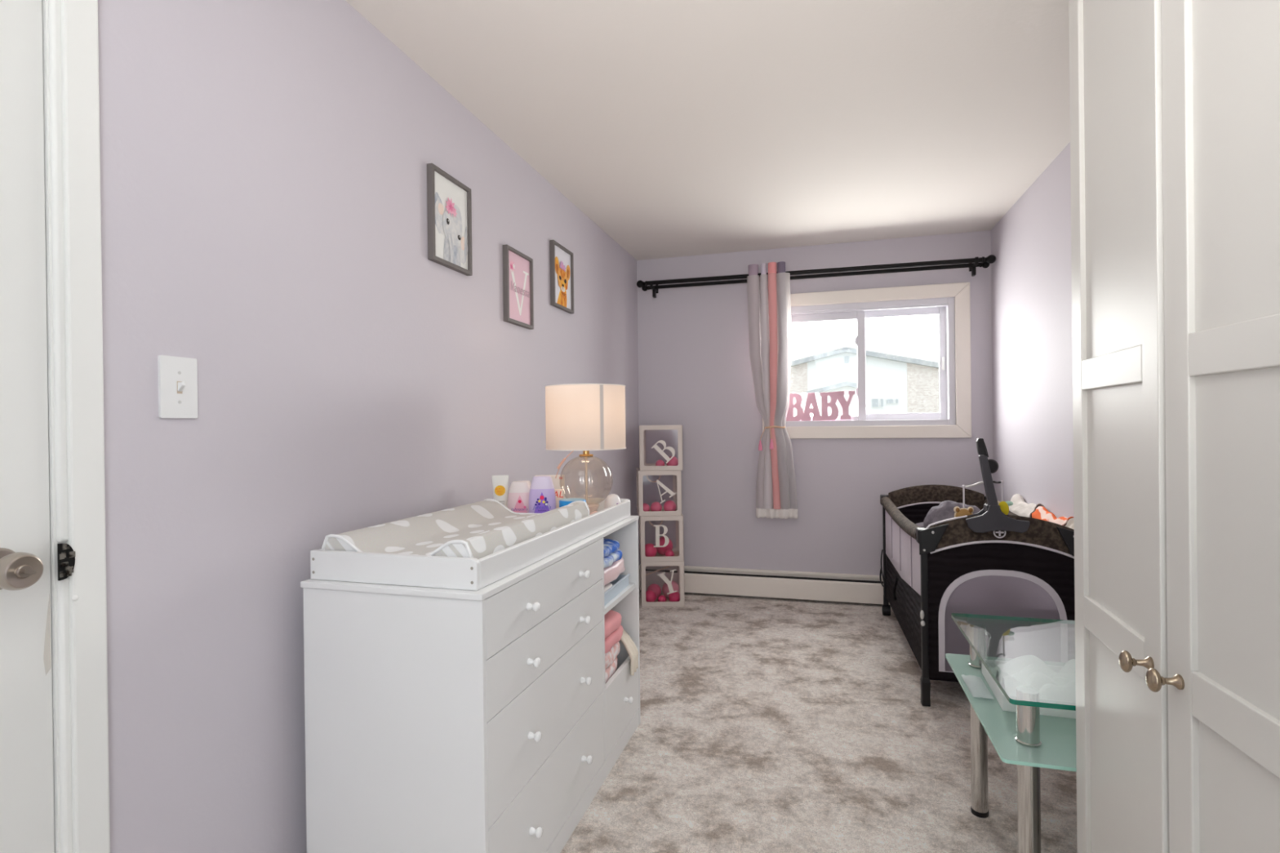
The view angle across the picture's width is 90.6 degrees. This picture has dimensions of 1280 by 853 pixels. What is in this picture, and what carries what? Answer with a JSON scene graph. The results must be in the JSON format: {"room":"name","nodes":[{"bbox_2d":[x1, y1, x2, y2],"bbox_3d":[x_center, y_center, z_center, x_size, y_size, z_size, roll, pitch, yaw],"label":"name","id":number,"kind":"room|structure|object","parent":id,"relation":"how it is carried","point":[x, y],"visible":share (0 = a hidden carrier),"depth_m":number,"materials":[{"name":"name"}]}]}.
{"room":"children's room","nodes":[
{"label":"children's room","id":0,"kind":"room"},
{"bbox_2d":[97,0,640,852],"bbox_3d":[-0.833,0.007,1.970,0.150,2.400,5.841,-1,0,16],"label":"wall","id":1,"kind":"structure","parent":0,"point":[264,162],"depth_m":1.53,"materials":[{"name":"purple paint"}]},
{"bbox_2d":[0,0,54,852],"bbox_3d":[-1.092,0.186,0.702,0.120,2.033,0.779,-1,0,16],"label":"door","id":2,"kind":"structure","parent":1,"relation":"in","point":[26,718],"depth_m":1.05,"materials":[{"name":"white paint"}]},
{"bbox_2d":[42,0,110,852],"bbox_3d":[-1.173,0.155,0.717,0.171,2.120,0.942,-1,0,16],"label":"trim","id":3,"kind":"structure","parent":1,"relation":"attached to","point":[70,44],"depth_m":1.10,"materials":[{"name":"white paint"}]},
{"bbox_2d":[157,355,197,417],"bbox_3d":[-0.938,-0.080,1.292,0.018,0.125,0.078,-1,0,16],"label":"light switch","id":4,"kind":"object","parent":1,"relation":"attached to","point":[177,375],"visible":1,"depth_m":1.29,"materials":[{"name":"white paint"}]},
{"bbox_2d":[426,163,472,275],"bbox_3d":[-0.672,-0.724,2.248,0.022,0.322,0.249,-1,0,16],"label":"framed picture","id":5,"kind":"object","parent":1,"relation":"attached to","point":[449,205],"visible":1,"depth_m":2.23,"materials":[{"name":"white paper"}]},
{"bbox_2d":[435,191,467,266],"bbox_3d":[-0.669,-0.694,2.247,0.004,0.234,0.224,-1,0,16],"label":"print","id":6,"kind":"object","parent":5,"relation":"attached to","point":[451,211],"depth_m":2.24,"materials":[{"name":"grey paper"}]},
{"bbox_2d":[502,244,533,329],"bbox_3d":[-0.527,-0.600,2.756,0.022,0.318,0.248,-1,0,16],"label":"framed picture","id":7,"kind":"object","parent":1,"relation":"attached to","point":[517,267],"visible":1,"depth_m":2.74,"materials":[{"name":"pink paper"}]},
{"bbox_2d":[508,259,528,315],"bbox_3d":[-0.526,-0.600,2.758,0.001,0.229,0.195,-1,0,16],"label":"print","id":8,"kind":"object","parent":7,"relation":"attached to","point":[518,269],"depth_m":2.76,"materials":[{"name":"pink paper"}]},
{"bbox_2d":[549,240,573,313],"bbox_3d":[-0.396,-0.756,3.228,0.022,0.319,0.259,-1,0,16],"label":"framed picture","id":9,"kind":"object","parent":1,"relation":"attached to","point":[562,267],"visible":1,"depth_m":3.21,"materials":[{"name":"paper"}]},
{"bbox_2d":[555,256,569,307],"bbox_3d":[-0.392,-0.731,3.230,0.005,0.236,0.202,-1,0,16],"label":"print","id":10,"kind":"object","parent":9,"relation":"attached to","point":[562,264],"depth_m":3.22,"materials":[{"name":"orange paper"}]},
{"bbox_2d":[345,0,1070,260],"bbox_3d":[0.326,-1.265,1.584,2.617,0.120,5.941,-1,0,16],"label":"ceiling","id":11,"kind":"structure","parent":0,"point":[678,128],"depth_m":2.37,"materials":[{"name":"white paint"}]},
{"bbox_2d":[636,230,993,604],"bbox_3d":[1.127,-0.023,4.374,2.317,2.400,0.150,-1,0,16],"label":"wall","id":12,"kind":"structure","parent":0,"point":[695,370],"depth_m":4.38,"materials":[{"name":"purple paint"}]},
{"bbox_2d":[639,564,889,604],"bbox_3d":[1.111,1.077,4.273,2.305,0.182,0.067,-1,0,16],"label":"baseboard heater","id":13,"kind":"object","parent":12,"relation":"attached to","point":[818,586],"visible":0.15,"depth_m":4.30,"materials":[{"name":"white metal"}]},
{"bbox_2d":[636,254,995,297],"bbox_3d":[1.085,-0.985,4.210,2.269,0.115,0.176,-1,0,16],"label":"curtain rod","id":14,"kind":"object","parent":12,"relation":"attached to","point":[974,263],"visible":1,"depth_m":4.10,"materials":[{"name":"black metal"}]},
{"bbox_2d":[746,261,797,519],"bbox_3d":[0.876,-0.237,4.198,0.313,1.688,0.104,-1,0,13],"label":"curtain","id":15,"kind":"object","parent":14,"relation":"hanging from","point":[769,301],"visible":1,"depth_m":4.17,"materials":[{"name":"grey fabric"}]},
{"bbox_2d":[762,282,971,439],"bbox_3d":[1.466,-0.414,4.188,1.304,0.985,0.020,-1,0,16],"label":"trim","id":16,"kind":"structure","parent":12,"relation":"attached to","point":[961,291],"depth_m":4.08,"materials":[{"name":"white"}]},
{"bbox_2d":[786,297,955,426],"bbox_3d":[1.483,-0.413,4.248,1.130,0.823,0.114,-1,0,16],"label":"window","id":17,"kind":"structure","parent":12,"relation":"in","point":[944,307],"depth_m":4.17,"materials":[{"name":"white plastic"}]},
{"bbox_2d":[786,391,854,421],"bbox_3d":[1.216,-0.138,4.283,0.453,0.197,0.012,-1,0,16],"label":"word sign","id":18,"kind":"object","parent":17,"relation":"on","point":[835,396],"visible":0.93,"depth_m":4.28,"materials":[{"name":"pink wood"}]},
{"bbox_2d":[560,590,1077,852],"bbox_3d":[0.356,1.254,1.591,2.617,0.120,5.941,-1,0,16],"label":"floor","id":19,"kind":"structure","parent":0,"point":[767,725],"depth_m":2.31,"materials":[{"name":"carpet"}]},
{"bbox_2d":[300,515,640,852],"bbox_3d":[-0.391,0.784,2.034,0.519,0.836,1.220,-1,0,16],"label":"dresser","id":20,"kind":"object","parent":19,"relation":"on","point":[487,719],"visible":0.98,"depth_m":1.49,"materials":[{"name":"white paint"}]},
{"bbox_2d":[321,498,589,559],"bbox_3d":[-0.476,0.312,1.859,0.416,0.107,0.760,-1,0,16],"label":"changing pad","id":21,"kind":"object","parent":20,"relation":"on","point":[486,527],"visible":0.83,"depth_m":1.74,"materials":[{"name":"grey fabric"}]},
{"bbox_2d":[310,497,630,591],"bbox_3d":[-0.420,0.331,2.037,0.456,0.070,1.171,-1,0,16],"label":"tray","id":22,"kind":"object","parent":20,"relation":"on","point":[393,569],"visible":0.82,"depth_m":1.50,"materials":[{"name":"white paint"}]},
{"bbox_2d":[491,475,508,506],"bbox_3d":[-0.521,0.274,2.367,0.062,0.184,0.038,-1,0,-6],"label":"tube","id":23,"kind":"object","parent":20,"relation":"on","point":[500,482],"visible":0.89,"depth_m":2.36,"materials":[{"name":"white plastic"}]},
{"bbox_2d":[507,480,530,512],"bbox_3d":[-0.441,0.284,2.333,0.092,0.163,0.044,-1,0,-6],"label":"lotion bottle","id":24,"kind":"object","parent":20,"relation":"on","point":[519,491],"visible":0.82,"depth_m":2.31,"materials":[{"name":"pink plastic"}]},
{"bbox_2d":[528,475,555,513],"bbox_3d":[-0.354,0.272,2.298,0.098,0.184,0.047,-1,0,-6],"label":"lotion bottle","id":25,"kind":"object","parent":20,"relation":"on","point":[542,498],"visible":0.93,"depth_m":2.28,"materials":[{"name":"purple plastic"}]},
{"bbox_2d":[535,475,564,498],"bbox_3d":[-0.353,0.278,2.480,0.116,0.172,0.045,-1,0,-6],"label":"carton","id":26,"kind":"object","parent":20,"relation":"on","point":[557,485],"visible":0.25,"depth_m":2.46,"materials":[{"name":"white cardboard"}]},
{"bbox_2d":[554,488,563,508],"bbox_3d":[-0.303,0.298,2.330,0.043,0.132,0.029,-1,0,-6],"label":"carton","id":27,"kind":"object","parent":20,"relation":"on","point":[558,492],"visible":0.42,"depth_m":2.32,"materials":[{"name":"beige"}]},
{"bbox_2d":[559,497,586,507],"bbox_3d":[-0.240,0.312,2.264,0.096,0.102,0.096,-1,0,16],"label":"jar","id":28,"kind":"object","parent":20,"relation":"on","point":[563,502],"visible":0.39,"depth_m":2.24,"materials":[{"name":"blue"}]},
{"bbox_2d":[544,383,626,512],"bbox_3d":[-0.206,0.104,2.418,0.306,0.516,0.319,-1,0,-5],"label":"table lamp","id":29,"kind":"object","parent":20,"relation":"on","point":[584,417],"visible":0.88,"depth_m":2.28,"materials":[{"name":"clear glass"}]},
{"bbox_2d":[604,642,619,683],"bbox_3d":[-0.145,0.962,2.316,0.100,0.312,0.270,-1,0,16],"label":"clothes","id":30,"kind":"object","parent":20,"relation":"on","point":[611,659],"visible":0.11,"depth_m":2.31,"materials":[{"name":"pink fabric"}]},
{"bbox_2d":[604,609,622,653],"bbox_3d":[-0.140,0.755,2.311,0.109,0.114,0.292,-1,0,16],"label":"clothes","id":31,"kind":"object","parent":30,"relation":"on","point":[613,628],"visible":0.33,"depth_m":2.31,"materials":[{"name":"pink fabric"}]},
{"bbox_2d":[604,493,621,509],"bbox_3d":[-0.106,0.314,2.495,0.070,0.094,0.073,-1,0,-4],"label":"bottle","id":32,"kind":"object","parent":20,"relation":"on","point":[611,500],"visible":0.29,"depth_m":2.47,"materials":[{"name":"white plastic"}]},
{"bbox_2d":[604,573,630,605],"bbox_3d":[-0.272,0.609,2.392,0.387,0.044,0.349,-1,0,16],"label":"tray","id":33,"kind":"object","parent":20,"relation":"on","point":[619,584],"visible":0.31,"depth_m":2.37,"materials":[{"name":"blue plastic"}]},
{"bbox_2d":[604,583,612,592],"bbox_3d":[-0.158,0.604,2.290,0.092,0.044,0.211,-1,0,16],"label":"folded cloth","id":34,"kind":"object","parent":33,"relation":"in","point":[607,586],"visible":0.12,"depth_m":2.30,"materials":[{"name":"white fabric"}]},
{"bbox_2d":[604,557,625,586],"bbox_3d":[-0.190,0.544,2.397,0.229,0.080,0.339,-1,0,16],"label":"blanket","id":35,"kind":"object","parent":34,"relation":"on","point":[612,572],"visible":0.18,"depth_m":2.34,"materials":[{"name":"pink fabric"}]},
{"bbox_2d":[603,538,622,568],"bbox_3d":[-0.193,0.470,2.350,0.224,0.080,0.299,-1,0,16],"label":"cloth","id":36,"kind":"object","parent":35,"relation":"on","point":[612,553],"visible":0.24,"depth_m":2.32,"materials":[{"name":"blue fabric"}]},
{"bbox_2d":[604,582,635,615],"bbox_3d":[-0.297,0.642,2.413,0.465,0.020,0.400,-1,0,16],"label":"shelf","id":37,"kind":"object","parent":20,"relation":"attached to","point":[631,588],"depth_m":2.36,"materials":[{"name":"white paint"}]},
{"bbox_2d":[620,628,638,675],"bbox_3d":[-0.061,0.864,2.465,0.132,0.161,0.084,-1,0,34],"label":"scarf","id":38,"kind":"object","parent":20,"relation":"hanging from","point":[631,648],"visible":0.73,"depth_m":2.44,"materials":[{"name":"beige fabric"}]},
{"bbox_2d":[640,560,684,606],"bbox_3d":[0.151,1.039,4.322,0.286,0.298,0.288,-1,0,0],"label":"box","id":39,"kind":"object","parent":19,"relation":"on","point":[680,564],"visible":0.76,"depth_m":4.18,"materials":[{"name":"beige"}]},
{"bbox_2d":[645,590,656,601],"bbox_3d":[0.068,1.140,4.239,0.087,0.090,0.091,-1,0,38],"label":"balloon","id":40,"kind":"object","parent":39,"relation":"on","point":[651,596],"visible":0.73,"depth_m":4.21,"materials":[{"name":"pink rubber"}]},
{"bbox_2d":[647,583,661,598],"bbox_3d":[0.096,1.133,4.353,0.102,0.102,0.098,-1,0,-14],"label":"balloon","id":41,"kind":"object","parent":39,"relation":"on","point":[655,588],"visible":0.52,"depth_m":4.32,"materials":[{"name":"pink rubber"}]},
{"bbox_2d":[639,513,684,561],"bbox_3d":[0.142,0.739,4.320,0.286,0.298,0.288,-1,0,-1],"label":"box","id":42,"kind":"object","parent":39,"relation":"on","point":[678,552],"visible":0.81,"depth_m":4.18,"materials":[{"name":"beige"}]},
{"bbox_2d":[644,543,657,556],"bbox_3d":[0.066,0.834,4.242,0.102,0.102,0.098,-1,0,-11],"label":"balloon","id":43,"kind":"object","parent":42,"relation":"in","point":[650,550],"visible":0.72,"depth_m":4.20,"materials":[{"name":"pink rubber"}]},
{"bbox_2d":[635,467,681,515],"bbox_3d":[0.125,0.440,4.320,0.286,0.298,0.288,-1,0,-3],"label":"box","id":44,"kind":"object","parent":42,"relation":"on","point":[676,493],"visible":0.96,"depth_m":4.18,"materials":[{"name":"beige"}]},
{"bbox_2d":[643,503,649,511],"bbox_3d":[0.029,0.549,4.229,0.075,0.073,0.071,-1,0,22],"label":"balloon","id":45,"kind":"object","parent":44,"relation":"in","point":[646,507],"visible":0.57,"depth_m":4.20,"materials":[{"name":"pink rubber"}]},
{"bbox_2d":[650,502,662,511],"bbox_3d":[0.110,0.544,4.234,0.083,0.082,0.079,-1,0,33],"label":"balloon","id":46,"kind":"object","parent":44,"relation":"in","point":[655,506],"visible":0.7,"depth_m":4.21,"materials":[{"name":"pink rubber"}]},
{"bbox_2d":[639,425,683,471],"bbox_3d":[0.146,0.140,4.317,0.286,0.298,0.288,-1,0,3],"label":"box","id":47,"kind":"object","parent":44,"relation":"on","point":[643,465],"visible":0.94,"depth_m":4.17,"materials":[{"name":"beige"}]},
{"bbox_2d":[655,459,664,466],"bbox_3d":[0.135,0.254,4.228,0.061,0.063,0.065,-1,0,-17],"label":"balloon","id":48,"kind":"object","parent":47,"relation":"in","point":[659,463],"visible":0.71,"depth_m":4.21,"materials":[{"name":"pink rubber"}]},
{"bbox_2d":[666,456,678,466],"bbox_3d":[0.218,0.241,4.230,0.087,0.086,0.083,-1,0,39],"label":"balloon","id":49,"kind":"object","parent":47,"relation":"in","point":[673,461],"visible":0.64,"depth_m":4.20,"materials":[{"name":"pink rubber"}]},
{"bbox_2d":[663,500,676,511],"bbox_3d":[0.200,0.539,4.241,0.087,0.090,0.091,-1,0,-1],"label":"balloon","id":50,"kind":"object","parent":44,"relation":"in","point":[669,505],"visible":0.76,"depth_m":4.21,"materials":[{"name":"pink rubber"}]},
{"bbox_2d":[654,536,672,555],"bbox_3d":[0.163,0.820,4.352,0.126,0.126,0.122,-1,0,-10],"label":"balloon","id":51,"kind":"object","parent":42,"relation":"in","point":[661,550],"visible":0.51,"depth_m":4.31,"materials":[{"name":"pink rubber"}]},
{"bbox_2d":[665,549,674,556],"bbox_3d":[0.199,0.853,4.225,0.063,0.061,0.059,-1,0,5],"label":"balloon","id":52,"kind":"object","parent":42,"relation":"in","point":[668,553],"visible":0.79,"depth_m":4.20,"materials":[{"name":"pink rubber"}]},
{"bbox_2d":[657,595,666,601],"bbox_3d":[0.148,1.155,4.225,0.059,0.057,0.055,-1,0,1],"label":"balloon","id":53,"kind":"object","parent":39,"relation":"on","point":[661,598],"visible":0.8,"depth_m":4.21,"materials":[{"name":"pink rubber"}]},
{"bbox_2d":[662,580,679,598],"bbox_3d":[0.213,1.121,4.358,0.122,0.122,0.118,-1,0,-38],"label":"balloon","id":54,"kind":"object","parent":39,"relation":"on","point":[665,590],"visible":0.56,"depth_m":4.32,"materials":[{"name":"pink rubber"}]},
{"bbox_2d":[668,591,679,601],"bbox_3d":[0.231,1.141,4.234,0.081,0.084,0.085,-1,0,-34],"label":"balloon","id":55,"kind":"object","parent":39,"relation":"on","point":[674,597],"visible":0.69,"depth_m":4.20,"materials":[{"name":"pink rubber"}]},
{"bbox_2d":[880,484,1075,706],"bbox_3d":[1.639,0.767,3.241,0.659,0.815,1.363,-1,0,14],"label":"playpen","id":56,"kind":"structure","parent":19,"relation":"on","point":[1028,574],"depth_m":2.64,"materials":[{"name":"black fabric"}]},
{"bbox_2d":[922,500,980,553],"bbox_3d":[1.501,0.539,3.010,0.309,0.377,0.206,-1,0,16],"label":"cushion","id":57,"kind":"object","parent":56,"relation":"on","point":[944,511],"visible":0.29,"depth_m":2.98,"materials":[{"name":"grey fabric"}]},
{"bbox_2d":[961,438,1030,533],"bbox_3d":[1.461,0.241,2.613,0.235,0.386,0.093,-1,0,14],"label":"bar","id":58,"kind":"object","parent":56,"relation":"attached to","point":[992,518],"visible":0.98,"depth_m":2.58,"materials":[{"name":"grey plastic"}]},
{"bbox_2d":[953,506,973,517],"bbox_3d":[1.371,0.376,2.680,0.078,0.074,0.029,-1,0,16],"label":"plush bear","id":59,"kind":"object","parent":58,"relation":"hanging from","point":[959,512],"visible":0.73,"depth_m":2.67},
{"bbox_2d":[997,501,1013,515],"bbox_3d":[1.513,0.345,2.642,0.080,0.068,0.032,-1,0,16],"label":"bird","id":60,"kind":"object","parent":58,"relation":"hanging from","point":[1004,505],"visible":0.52,"depth_m":2.63},
{"bbox_2d":[1008,493,1044,517],"bbox_3d":[1.980,0.485,3.253,0.078,0.239,0.391,-1,0,16],"label":"fleece blanket","id":61,"kind":"object","parent":56,"relation":"on","point":[1019,507],"visible":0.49,"depth_m":3.27,"materials":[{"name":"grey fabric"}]},
{"bbox_2d":[1031,506,1074,525],"bbox_3d":[1.872,0.483,2.867,0.069,0.206,0.391,-1,0,16],"label":"blanket","id":62,"kind":"object","parent":56,"relation":"on","point":[1041,513],"visible":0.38,"depth_m":2.91,"materials":[{"name":"orange fabric"}]},
{"bbox_2d":[1064,518,1074,529],"bbox_3d":[1.804,0.469,2.622,0.066,0.170,0.112,-1,0,16],"label":"cloth","id":63,"kind":"object","parent":56,"relation":"hanging from","point":[1070,524],"visible":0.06,"depth_m":2.66,"materials":[{"name":"beige fabric"}]},
{"bbox_2d":[945,613,1076,852],"bbox_3d":[1.199,0.892,1.642,0.628,0.585,0.672,-1,0,16],"label":"glass table","id":64,"kind":"object","parent":19,"relation":"on","point":[1024,738],"visible":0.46,"depth_m":1.50,"materials":[{"name":"teal"}]},
{"bbox_2d":[960,674,994,699],"bbox_3d":[0.941,0.718,1.770,0.051,0.020,0.150,-1,0,16],"label":"packet","id":65,"kind":"object","parent":64,"relation":"on","point":[975,685],"visible":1,"depth_m":1.74,"materials":[{"name":"paper"}]},
{"bbox_2d":[945,653,1076,772],"bbox_3d":[1.197,0.736,1.641,0.628,0.008,0.672,-1,0,16],"label":"glass shelf","id":66,"kind":"object","parent":64,"relation":"attached to","point":[1055,748],"depth_m":1.52,"materials":[{"name":"teal"}]},
{"bbox_2d":[982,659,1075,719],"bbox_3d":[1.154,0.712,1.706,0.370,0.040,0.262,-1,0,18],"label":"tray","id":67,"kind":"object","parent":64,"relation":"on","point":[1001,698],"visible":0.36,"depth_m":1.64,"materials":[{"name":"white plastic"}]},
{"bbox_2d":[986,654,1075,702],"bbox_3d":[1.153,0.689,1.705,0.346,0.067,0.236,-1,0,18],"label":"tissue paper","id":68,"kind":"object","parent":67,"relation":"in","point":[1029,670],"visible":0.44,"depth_m":1.73,"materials":[{"name":"white paper"}]},
{"bbox_2d":[1068,0,1279,852],"bbox_3d":[1.023,0.024,0.881,0.586,2.330,0.809,-1,0,16],"label":"wardrobe","id":69,"kind":"object","parent":19,"relation":"on","point":[1175,104],"visible":1,"depth_m":0.92,"materials":[{"name":"white wood"}]},
{"bbox_2d":[991,142,1074,518],"bbox_3d":[1.542,-0.019,1.301,0.150,2.400,5.841,-1,0,16],"label":"wall","id":70,"kind":"structure","parent":0,"point":[1032,350],"depth_m":3.18,"materials":[{"name":"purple paint"}]},
{"label":"outside","id":71,"kind":"structure","parent":0,"visible":0},
{"bbox_3d":[20.619,3.882,59.170,130.000,0.200,114.959,-1,0,16],"label":"ground","id":72,"kind":"structure","parent":71,"visible":0},
{"bbox_2d":[805,381,857,416],"bbox_3d":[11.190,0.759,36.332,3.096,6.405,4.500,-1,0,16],"label":"garage","id":73,"kind":"structure","parent":72,"relation":"on","point":[846,386],"depth_m":34.28,"materials":[{"name":"grey"}]},
{"bbox_2d":[789,346,939,417],"bbox_3d":[14.922,-0.734,47.219,13.275,9.238,10.000,-1,0,16],"label":"house","id":74,"kind":"structure","parent":72,"relation":"on","point":[895,384],"depth_m":42.23,"materials":[{"name":"brick"}]},
{"bbox_2d":[844,355,848,363],"bbox_3d":[13.969,-4.516,42.788,0.292,0.450,0.060,-1,0,16],"label":"gable vent","id":75,"kind":"object","parent":74,"relation":"attached to","point":[846,357],"depth_m":42.76,"materials":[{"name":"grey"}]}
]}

